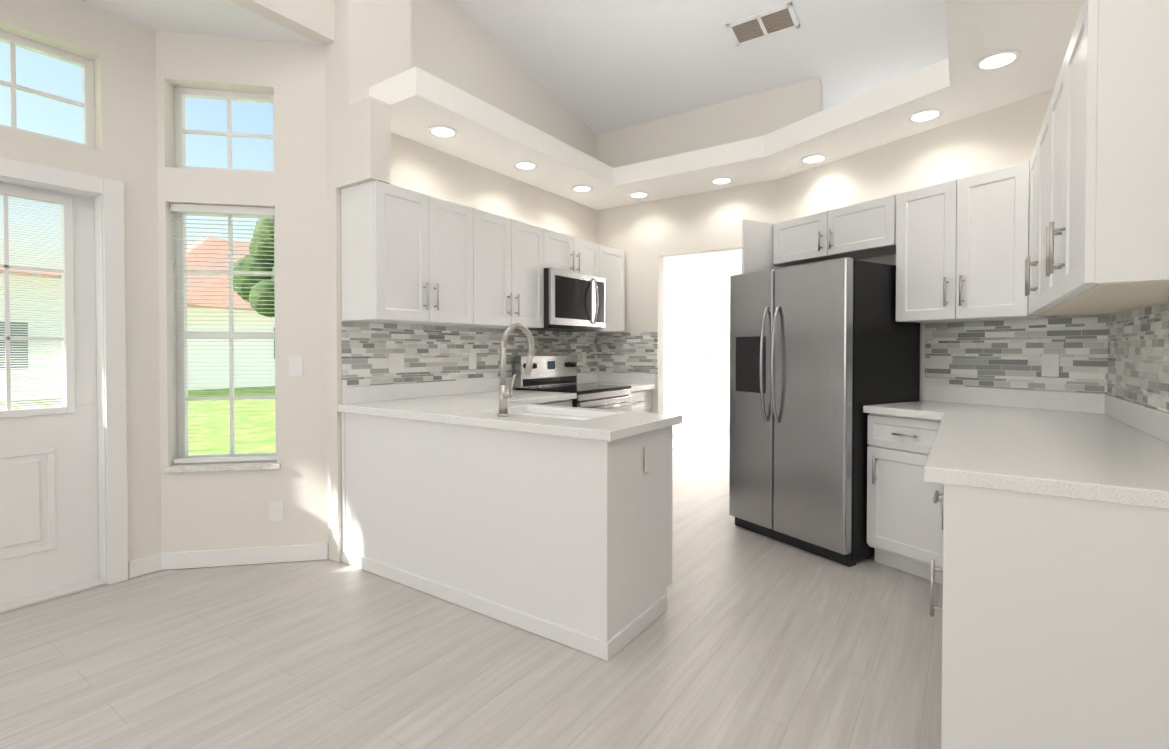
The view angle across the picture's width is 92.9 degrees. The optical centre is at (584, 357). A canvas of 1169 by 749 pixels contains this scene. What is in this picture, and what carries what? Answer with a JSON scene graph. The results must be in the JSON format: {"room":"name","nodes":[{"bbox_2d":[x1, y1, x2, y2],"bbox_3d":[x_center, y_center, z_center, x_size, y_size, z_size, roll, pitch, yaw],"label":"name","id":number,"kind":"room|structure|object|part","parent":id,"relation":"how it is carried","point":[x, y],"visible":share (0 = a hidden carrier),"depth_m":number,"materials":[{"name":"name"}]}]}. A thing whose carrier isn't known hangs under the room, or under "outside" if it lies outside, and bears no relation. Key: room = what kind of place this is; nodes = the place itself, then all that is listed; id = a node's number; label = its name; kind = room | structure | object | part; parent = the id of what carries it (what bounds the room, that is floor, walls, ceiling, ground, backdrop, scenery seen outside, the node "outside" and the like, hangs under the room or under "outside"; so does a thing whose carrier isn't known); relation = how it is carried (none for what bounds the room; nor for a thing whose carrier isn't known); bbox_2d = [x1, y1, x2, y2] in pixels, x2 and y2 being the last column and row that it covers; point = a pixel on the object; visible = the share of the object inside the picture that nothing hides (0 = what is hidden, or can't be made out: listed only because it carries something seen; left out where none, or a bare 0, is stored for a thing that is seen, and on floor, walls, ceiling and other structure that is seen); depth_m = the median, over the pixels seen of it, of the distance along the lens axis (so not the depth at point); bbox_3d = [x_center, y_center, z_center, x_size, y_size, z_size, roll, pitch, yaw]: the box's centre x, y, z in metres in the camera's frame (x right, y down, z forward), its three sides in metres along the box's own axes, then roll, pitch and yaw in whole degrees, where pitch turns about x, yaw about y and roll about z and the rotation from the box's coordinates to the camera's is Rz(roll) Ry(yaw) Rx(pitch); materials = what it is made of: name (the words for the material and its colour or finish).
{"room":"kitchen","nodes":[
{"label":"kitchen","id":0,"kind":"room"},
{"bbox_2d":[342,372,597,402],"bbox_3d":[-0.636,0.203,4.344,0.014,0.100,2.708,1,1,35],"label":"backsplash","id":1,"kind":"structure","parent":0,"relation":"attached to","point":[371,394],"depth_m":3.68,"materials":[{"name":"white stone"}]},
{"bbox_2d":[0,0,1168,748],"bbox_3d":[1.808,-1.310,3.304,9.200,5.086,16.200,1,1,35],"label":"architecture","id":2,"kind":"structure","parent":0,"point":[218,610],"depth_m":3.10,"materials":[{"name":"white paint"}]},
{"bbox_2d":[0,30,94,147],"bbox_3d":[-2.866,-1.321,2.579,0.040,0.490,0.910,1,1,35],"label":"transom","id":3,"kind":"object","parent":2,"relation":"attached to","point":[13,41],"visible":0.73,"depth_m":2.82,"materials":[{"name":"white"}]},
{"bbox_2d":[0,182,98,602],"bbox_3d":[-2.871,0.173,2.604,0.057,2.032,0.902,1,1,35],"label":"exterior door","id":4,"kind":"structure","parent":2,"relation":"attached to","point":[49,533],"depth_m":2.85,"materials":[{"name":"white wood"}]},
{"bbox_2d":[0,197,63,408],"bbox_3d":[-2.867,-0.265,2.617,0.011,1.026,0.609,1,1,35],"label":"door blind","id":5,"kind":"object","parent":4,"relation":"attached to","point":[32,315],"visible":1,"depth_m":2.78,"materials":[{"name":"white plastic"}]},
{"bbox_2d":[0,194,64,409],"bbox_3d":[-2.854,-0.267,2.608,0.008,1.040,0.617,1,1,35],"label":"grille","id":6,"kind":"object","parent":4,"relation":"attached to","point":[6,266],"visible":1,"depth_m":2.69,"materials":[{"name":"white plastic"}]},
{"bbox_2d":[0,578,106,612],"bbox_3d":[-2.833,1.188,2.593,0.160,0.012,0.910,1,1,35],"label":"exterior door sill","id":7,"kind":"structure","parent":2,"relation":"on","point":[46,596],"depth_m":2.77,"materials":[{"name":"white wood"}]},
{"bbox_3d":[-2.841,0.131,2.583,0.220,2.125,1.080,1,1,35],"label":"door casing trim","id":8,"kind":"part","parent":2,"relation":"part of","materials":[{"name":"white wood"}]},
{"bbox_2d":[162,203,280,472],"bbox_3d":[-2.069,-0.118,3.216,0.603,1.515,0.165,0,1,-10],"label":"bay window","id":9,"kind":"structure","parent":2,"relation":"attached to","point":[182,212],"depth_m":3.22,"materials":[{"name":"white"}]},
{"bbox_3d":[-2.066,0.625,3.207,0.603,0.029,0.125,0,1,-10],"label":"sill","id":10,"kind":"part","parent":9,"relation":"part of","materials":[{"name":"stone"}]},
{"bbox_2d":[174,87,274,172],"bbox_3d":[-2.081,-1.311,3.260,0.563,0.490,0.040,0,1,-10],"label":"transom","id":11,"kind":"object","parent":2,"relation":"attached to","point":[180,95],"visible":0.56,"depth_m":3.23,"materials":[{"name":"white"}]},
{"bbox_2d":[269,500,283,520],"bbox_3d":[-1.785,0.885,3.220,0.075,0.118,0.006,0,1,-10],"label":"outlet","id":12,"kind":"object","parent":2,"relation":"attached to","point":[275,510],"visible":1,"depth_m":3.22,"materials":[{"name":"white plastic"}]},
{"bbox_2d":[289,356,302,375],"bbox_3d":[-1.677,0.044,3.228,0.075,0.118,0.006,0,1,-10],"label":"light switch","id":13,"kind":"object","parent":2,"relation":"attached to","point":[295,365],"visible":1,"depth_m":3.23,"materials":[{"name":"white plastic"}]},
{"bbox_2d":[388,353,403,371],"bbox_3d":[-1.194,0.030,3.530,0.006,0.118,0.115,1,1,35],"label":"outlet","id":14,"kind":"object","parent":2,"relation":"attached to","point":[396,362],"visible":1,"depth_m":3.53,"materials":[{"name":"white plastic"}]},
{"bbox_2d":[341,180,476,326],"bbox_3d":[-1.068,-0.598,3.428,0.328,0.760,0.730,1,1,35],"label":"upper cabinet","id":15,"kind":"object","parent":2,"relation":"attached to","point":[408,256],"depth_m":3.22,"materials":[{"name":"white wood"}]},
{"bbox_3d":[-0.348,1.130,3.729,2.645,0.095,14.000,1,1,35],"label":"baseboard trim","id":16,"kind":"part","parent":2,"relation":"part of","materials":[{"name":"white wood"}]},
{"bbox_2d":[428,125,457,137],"bbox_3d":[-0.886,-1.416,3.480,0.183,0.010,0.183,0,1,29],"label":"recessed light","id":17,"kind":"object","parent":2,"relation":"attached to","point":[438,130],"depth_m":3.46,"materials":[{"name":"white plastic"}]},
{"bbox_2d":[341,321,596,386],"bbox_3d":[-0.641,-0.039,4.344,0.006,0.383,2.708,1,1,35],"label":"backsplash","id":18,"kind":"structure","parent":2,"relation":"attached to","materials":[{"name":"tile"}]},
{"bbox_2d":[469,353,476,368],"bbox_3d":[-0.820,0.022,4.074,0.006,0.118,0.075,1,1,35],"label":"electrical outlet","id":19,"kind":"object","parent":2,"relation":"attached to","point":[472,361],"visible":1,"depth_m":4.07,"materials":[{"name":"white plastic"}]},
{"bbox_2d":[338,411,672,660],"bbox_3d":[-0.487,0.750,2.966,1.830,0.875,0.606,1,1,35],"label":"base cabinet","id":20,"kind":"object","parent":2,"relation":"on","point":[547,515],"depth_m":2.53,"materials":[{"name":"white wood"}]},
{"bbox_2d":[338,395,681,442],"bbox_3d":[-0.473,0.293,2.960,1.852,0.040,0.670,1,1,35],"label":"countertop","id":21,"kind":"structure","parent":20,"relation":"on","point":[607,426],"depth_m":2.68,"materials":[{"name":"white stone"}]},
{"bbox_2d":[494,327,533,414],"bbox_3d":[-0.313,0.062,2.719,0.111,0.428,0.250,1,1,35],"label":"faucet","id":22,"kind":"object","parent":21,"relation":"on","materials":[{"name":"silver metal"}]},
{"bbox_2d":[514,411,593,418],"bbox_3d":[-0.168,0.406,2.836,0.660,0.206,0.370,1,1,35],"label":"sink","id":23,"kind":"object","parent":21,"relation":"in","point":[561,414],"depth_m":3.02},
{"bbox_2d":[644,444,652,472],"bbox_3d":[0.287,0.448,2.478,0.004,0.115,0.075,1,1,35],"label":"outlet","id":24,"kind":"object","parent":20,"relation":"attached to","point":[648,448],"depth_m":2.47,"materials":[{"name":"white plastic"}]},
{"bbox_2d":[477,209,544,328],"bbox_3d":[-0.653,-0.607,4.031,0.328,0.760,0.734,1,1,35],"label":"upper cabinet","id":25,"kind":"object","parent":2,"relation":"attached to","point":[510,252],"depth_m":3.92,"materials":[{"name":"white wood"}]},
{"bbox_2d":[513,161,537,169],"bbox_3d":[-0.436,-1.425,4.117,0.183,0.010,0.183,0,1,29],"label":"recessed light","id":26,"kind":"object","parent":2,"relation":"attached to","point":[523,165],"depth_m":4.10,"materials":[{"name":"white plastic"}]},
{"bbox_2d":[554,399,571,406],"bbox_3d":[-0.579,0.737,3.920,0.598,0.875,0.862,1,1,35],"label":"base cabinet","id":27,"kind":"object","parent":2,"relation":"on","point":[565,402],"depth_m":4.02,"materials":[{"name":"white"}]},
{"bbox_2d":[442,391,576,402],"bbox_3d":[-0.551,0.279,3.918,0.638,0.040,0.822,1,1,35],"label":"countertop","id":28,"kind":"structure","parent":27,"relation":"on","point":[523,396],"depth_m":3.86,"materials":[{"name":"white stone"}]},
{"bbox_2d":[545,229,600,276],"bbox_3d":[-0.226,-0.846,4.649,0.328,0.300,0.770,1,1,35],"label":"upper cabinet","id":29,"kind":"object","parent":2,"relation":"attached to","point":[562,251],"depth_m":4.53,"materials":[{"name":"white wood"}]},
{"bbox_2d":[514,268,604,331],"bbox_3d":[-0.168,-0.461,4.614,0.468,0.460,0.762,1,1,35],"label":"over-the-range microwave","id":30,"kind":"object","parent":29,"relation":"attached to","point":[574,301],"visible":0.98,"depth_m":4.45,"materials":[{"name":"silver metal"}]},
{"bbox_3d":[-0.045,-0.439,4.530,0.031,0.420,0.762,1,1,35],"label":"glass","id":31,"kind":"part","parent":30,"relation":"part of","materials":[{"name":"black glass"}]},
{"bbox_3d":[-0.046,-0.474,4.530,0.030,0.430,0.762,1,1,35],"label":"frame","id":32,"kind":"part","parent":30,"relation":"part of","materials":[{"name":"silver metal"}]},
{"bbox_3d":[0.096,-0.476,4.647,0.070,0.385,0.041,1,1,35],"label":"handle","id":33,"kind":"part","parent":30,"relation":"part of","materials":[{"name":"silver metal"}]},
{"bbox_2d":[515,355,635,410],"bbox_3d":[-0.051,0.573,4.549,0.696,1.185,0.764,1,1,35],"label":"range","id":34,"kind":"object","parent":2,"relation":"on","point":[553,373],"visible":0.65,"depth_m":4.52,"materials":[{"name":"silver metal"}]},
{"bbox_3d":[-0.270,0.061,4.692,0.033,0.046,0.666,1,1,35],"label":"knob","id":35,"kind":"part","parent":34,"relation":"part of","materials":[{"name":"black"}]},
{"bbox_3d":[-0.075,0.465,4.564,0.638,0.600,0.764,1,1,35],"label":"glass","id":36,"kind":"part","parent":34,"relation":"part of","materials":[{"name":"black glass"}]},
{"bbox_3d":[0.210,0.378,4.366,0.061,0.021,0.684,1,1,35],"label":"handle","id":37,"kind":"part","parent":34,"relation":"part of","materials":[{"name":"silver metal"}]},
{"bbox_2d":[571,185,592,191],"bbox_3d":[-0.019,-1.434,4.704,0.183,0.010,0.183,0,1,29],"label":"recessed light","id":38,"kind":"object","parent":2,"relation":"attached to","point":[578,188],"depth_m":4.68,"materials":[{"name":"white"}]},
{"bbox_2d":[582,352,585,364],"bbox_3d":[-0.004,0.005,5.260,0.006,0.118,0.075,1,1,35],"label":"electrical outlet","id":39,"kind":"object","parent":2,"relation":"attached to","point":[583,358],"visible":1,"depth_m":5.25,"materials":[{"name":"white plastic"}]},
{"bbox_2d":[591,245,624,332],"bbox_3d":[0.118,-0.623,5.153,0.328,0.760,0.444,1,1,35],"label":"upper cabinet","id":40,"kind":"object","parent":2,"relation":"attached to","point":[612,260],"depth_m":5.09,"materials":[{"name":"white wood"}]},
{"bbox_2d":[597,332,657,373],"bbox_3d":[0.399,-0.052,5.270,0.659,0.383,0.006,1,1,35],"label":"backsplash","id":41,"kind":"structure","parent":2,"relation":"attached to","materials":[{"name":"tile"}]},
{"bbox_2d":[610,391,650,410],"bbox_3d":[0.239,0.720,5.108,0.598,0.875,0.470,1,1,35],"label":"base cabinet","id":42,"kind":"object","parent":2,"relation":"on","point":[642,399],"depth_m":4.97,"materials":[{"name":"white"}]},
{"bbox_2d":[580,383,653,390],"bbox_3d":[0.255,0.262,5.090,0.638,0.040,0.470,1,1,35],"label":"countertop","id":43,"kind":"structure","parent":42,"relation":"on","point":[634,386],"depth_m":5.08,"materials":[{"name":"white stone"}]},
{"bbox_2d":[628,192,648,197],"bbox_3d":[0.477,-1.437,4.897,0.183,0.010,0.183,0,1,26],"label":"recessed light","id":44,"kind":"object","parent":2,"relation":"attached to","point":[634,194],"depth_m":4.87,"materials":[{"name":"white plastic"}]},
{"bbox_2d":[705,293,718,394],"bbox_3d":[1.815,-0.220,8.042,0.040,1.470,0.670,1,1,35],"label":"room window","id":45,"kind":"structure","parent":2,"relation":"attached to","point":[716,348],"depth_m":8.21,"materials":[{"name":"white"}]},
{"bbox_2d":[710,177,732,184],"bbox_3d":[1.106,-1.431,4.488,0.183,0.010,0.183,0,1,29],"label":"recessed light","id":46,"kind":"object","parent":2,"relation":"attached to","point":[719,180],"depth_m":4.47,"materials":[{"name":"white plastic"}]},
{"bbox_2d":[725,2,799,46],"bbox_3d":[1.221,-2.278,3.813,0.440,0.053,0.238,1,1,35],"label":"ceiling air vent","id":47,"kind":"object","parent":2,"relation":"attached to","point":[765,24],"visible":1,"depth_m":3.80,"materials":[{"name":"white metal"}]},
{"bbox_2d":[742,219,793,273],"bbox_3d":[1.396,0.091,4.130,0.280,2.160,0.568,1,1,35],"label":"tall cabinet","id":48,"kind":"object","parent":2,"relation":"on","point":[749,265],"depth_m":3.99,"materials":[{"name":"white wood"}]},
{"bbox_2d":[800,154,827,163],"bbox_3d":[1.640,-1.423,3.976,0.183,0.010,0.183,0,1,29],"label":"recessed light","id":49,"kind":"object","parent":2,"relation":"attached to","point":[815,158],"depth_m":3.96,"materials":[{"name":"white plastic"}]},
{"bbox_2d":[729,257,919,566],"bbox_3d":[1.526,0.262,3.665,0.813,1.832,0.894,0,1,-30],"label":"refrigerator","id":50,"kind":"object","parent":2,"relation":"on","point":[822,353],"visible":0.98,"depth_m":3.34,"materials":[{"name":"silver metal"}]},
{"bbox_3d":[1.172,0.040,3.529,0.068,0.739,0.111,0,1,-30],"label":"handle","id":51,"kind":"part","parent":50,"relation":"part of","materials":[{"name":"silver metal"}]},
{"bbox_3d":[1.264,0.268,3.511,0.070,1.675,0.894,0,1,-30],"label":"door","id":52,"kind":"part","parent":50,"relation":"part of","materials":[{"name":"silver metal"}]},
{"bbox_3d":[1.282,0.520,3.525,0.119,1.320,0.880,0,1,-30],"label":"panel","id":53,"kind":"part","parent":50,"relation":"part of","materials":[{"name":"black"}]},
{"bbox_2d":[867,476,937,595],"bbox_3d":[1.995,0.748,3.144,0.667,0.875,0.734,1,1,35],"label":"base cabinet","id":54,"kind":"object","parent":2,"relation":"on","point":[902,515],"depth_m":3.02,"materials":[{"name":"white wood"}]},
{"bbox_2d":[907,108,943,122],"bbox_3d":[1.984,-1.413,3.241,0.183,0.010,0.183,0,1,11],"label":"recessed light","id":55,"kind":"object","parent":2,"relation":"attached to","point":[924,115],"depth_m":3.23,"materials":[{"name":"white"}]},
{"bbox_2d":[973,49,1021,70],"bbox_3d":[1.948,-1.404,2.623,0.183,0.010,0.183,0,1,29],"label":"recessed light","id":56,"kind":"object","parent":2,"relation":"attached to","point":[997,60],"depth_m":2.61,"materials":[{"name":"white"}]},
{"bbox_2d":[925,316,1107,393],"bbox_3d":[2.355,-0.021,3.107,0.006,0.383,0.872,0,1,-30],"label":"backsplash","id":57,"kind":"structure","parent":2,"relation":"attached to","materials":[{"name":"tile"}]},
{"bbox_2d":[1041,354,1058,376],"bbox_3d":[2.453,0.039,2.928,0.006,0.118,0.075,0,1,-30],"label":"electrical outlet","id":58,"kind":"object","parent":2,"relation":"attached to","point":[1049,365],"visible":1,"depth_m":2.93,"materials":[{"name":"white plastic"}]},
{"bbox_2d":[934,476,1168,748],"bbox_3d":[1.368,0.771,1.535,0.623,0.875,0.534,1,1,35],"label":"base cabinet","id":59,"kind":"object","parent":2,"relation":"on","point":[1028,530],"depth_m":1.36,"materials":[{"name":"white wood"}]},
{"bbox_2d":[863,400,1168,503],"bbox_3d":[1.691,0.302,2.383,1.058,0.040,2.322,1,1,35],"label":"countertop","id":60,"kind":"structure","parent":59,"relation":"on","point":[1056,447],"depth_m":1.94,"materials":[{"name":"white stone"}]},
{"bbox_2d":[1107,302,1168,412],"bbox_3d":[2.022,-0.004,1.928,0.006,0.383,1.955,1,1,35],"label":"backsplash","id":61,"kind":"structure","parent":2,"relation":"attached to","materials":[{"name":"tile"}]},
{"bbox_2d":[598,372,653,382],"bbox_3d":[0.390,0.190,5.273,0.624,0.100,0.014,1,1,35],"label":"backsplash","id":62,"kind":"structure","parent":0,"relation":"attached to","point":[603,377],"depth_m":5.27,"materials":[{"name":"white stone"}]},
{"bbox_2d":[754,197,885,264],"bbox_3d":[1.761,-0.834,3.786,0.956,0.300,0.679,1,1,35],"label":"upper cabinet","id":63,"kind":"object","parent":0,"relation":"attached to","point":[855,231],"depth_m":3.72,"materials":[{"name":"white wood"}]},
{"bbox_2d":[886,163,1055,322],"bbox_3d":[2.162,-0.594,3.106,0.736,0.760,0.575,1,1,35],"label":"upper cabinet","id":64,"kind":"object","parent":0,"relation":"attached to","point":[959,245],"depth_m":3.00,"materials":[{"name":"white wood"}]},
{"bbox_2d":[1026,114,1155,318],"bbox_3d":[2.092,-0.582,2.309,0.328,0.760,0.795,1,1,35],"label":"upper cabinet","id":65,"kind":"object","parent":0,"relation":"attached to","point":[1034,310],"depth_m":2.46,"materials":[{"name":"white wood"}]},
{"bbox_2d":[1042,0,1168,307],"bbox_3d":[1.641,-0.573,1.654,0.328,0.760,0.795,1,1,35],"label":"upper cabinet","id":66,"kind":"object","parent":0,"relation":"attached to","point":[1105,129],"depth_m":1.40,"materials":[{"name":"white wood"}]},
{"bbox_2d":[1102,394,1168,443],"bbox_3d":[2.017,0.238,1.934,0.014,0.100,1.954,1,1,35],"label":"backsplash","id":67,"kind":"structure","parent":0,"relation":"attached to","point":[1154,422],"depth_m":2.19,"materials":[{"name":"white stone"}]},
{"label":"outside","id":68,"kind":"structure","parent":0,"visible":0},
{"bbox_2d":[0,364,715,454],"bbox_3d":[-23.378,1.079,24.425,59.800,0.100,90.000,1,1,35],"label":"lawn","id":69,"kind":"structure","parent":68,"point":[256,434],"depth_m":10.90,"materials":[{"name":"green plant"}]},
{"bbox_2d":[0,273,274,399],"bbox_3d":[-19.125,-0.611,20.261,11.500,3.500,36.000,1,1,35],"label":"wall","id":70,"kind":"structure","parent":69,"relation":"on","point":[257,357],"depth_m":19.42,"materials":[{"name":"white"}]},
{"bbox_2d":[0,237,254,310],"bbox_3d":[-19.207,-3.511,20.276,13.300,3.500,38.000,1,1,35],"label":"roof","id":71,"kind":"structure","parent":70,"relation":"on","point":[224,303],"depth_m":20.57,"materials":[{"name":"tile"}]},
{"bbox_2d":[0,322,274,369],"bbox_3d":[-13.548,-0.437,18.613,0.540,1.400,14.800,1,1,35],"label":"window","id":72,"kind":"structure","parent":70,"relation":"attached to","point":[25,345],"depth_m":15.22,"materials":[{"name":"glass"}]},
{"bbox_3d":[-6.333,-0.341,11.952,0.342,3.200,0.360,1,1,35],"label":"trunk","id":73,"kind":"object","parent":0,"visible":0},
{"bbox_2d":[233,218,274,317],"bbox_3d":[-6.257,-1.938,12.009,2.114,2.356,2.065,1,1,35],"label":"tree","id":74,"kind":"object","parent":73,"relation":"attached to","point":[247,293],"visible":0.33,"depth_m":11.41,"materials":[{"name":"green plant"}]}
]}

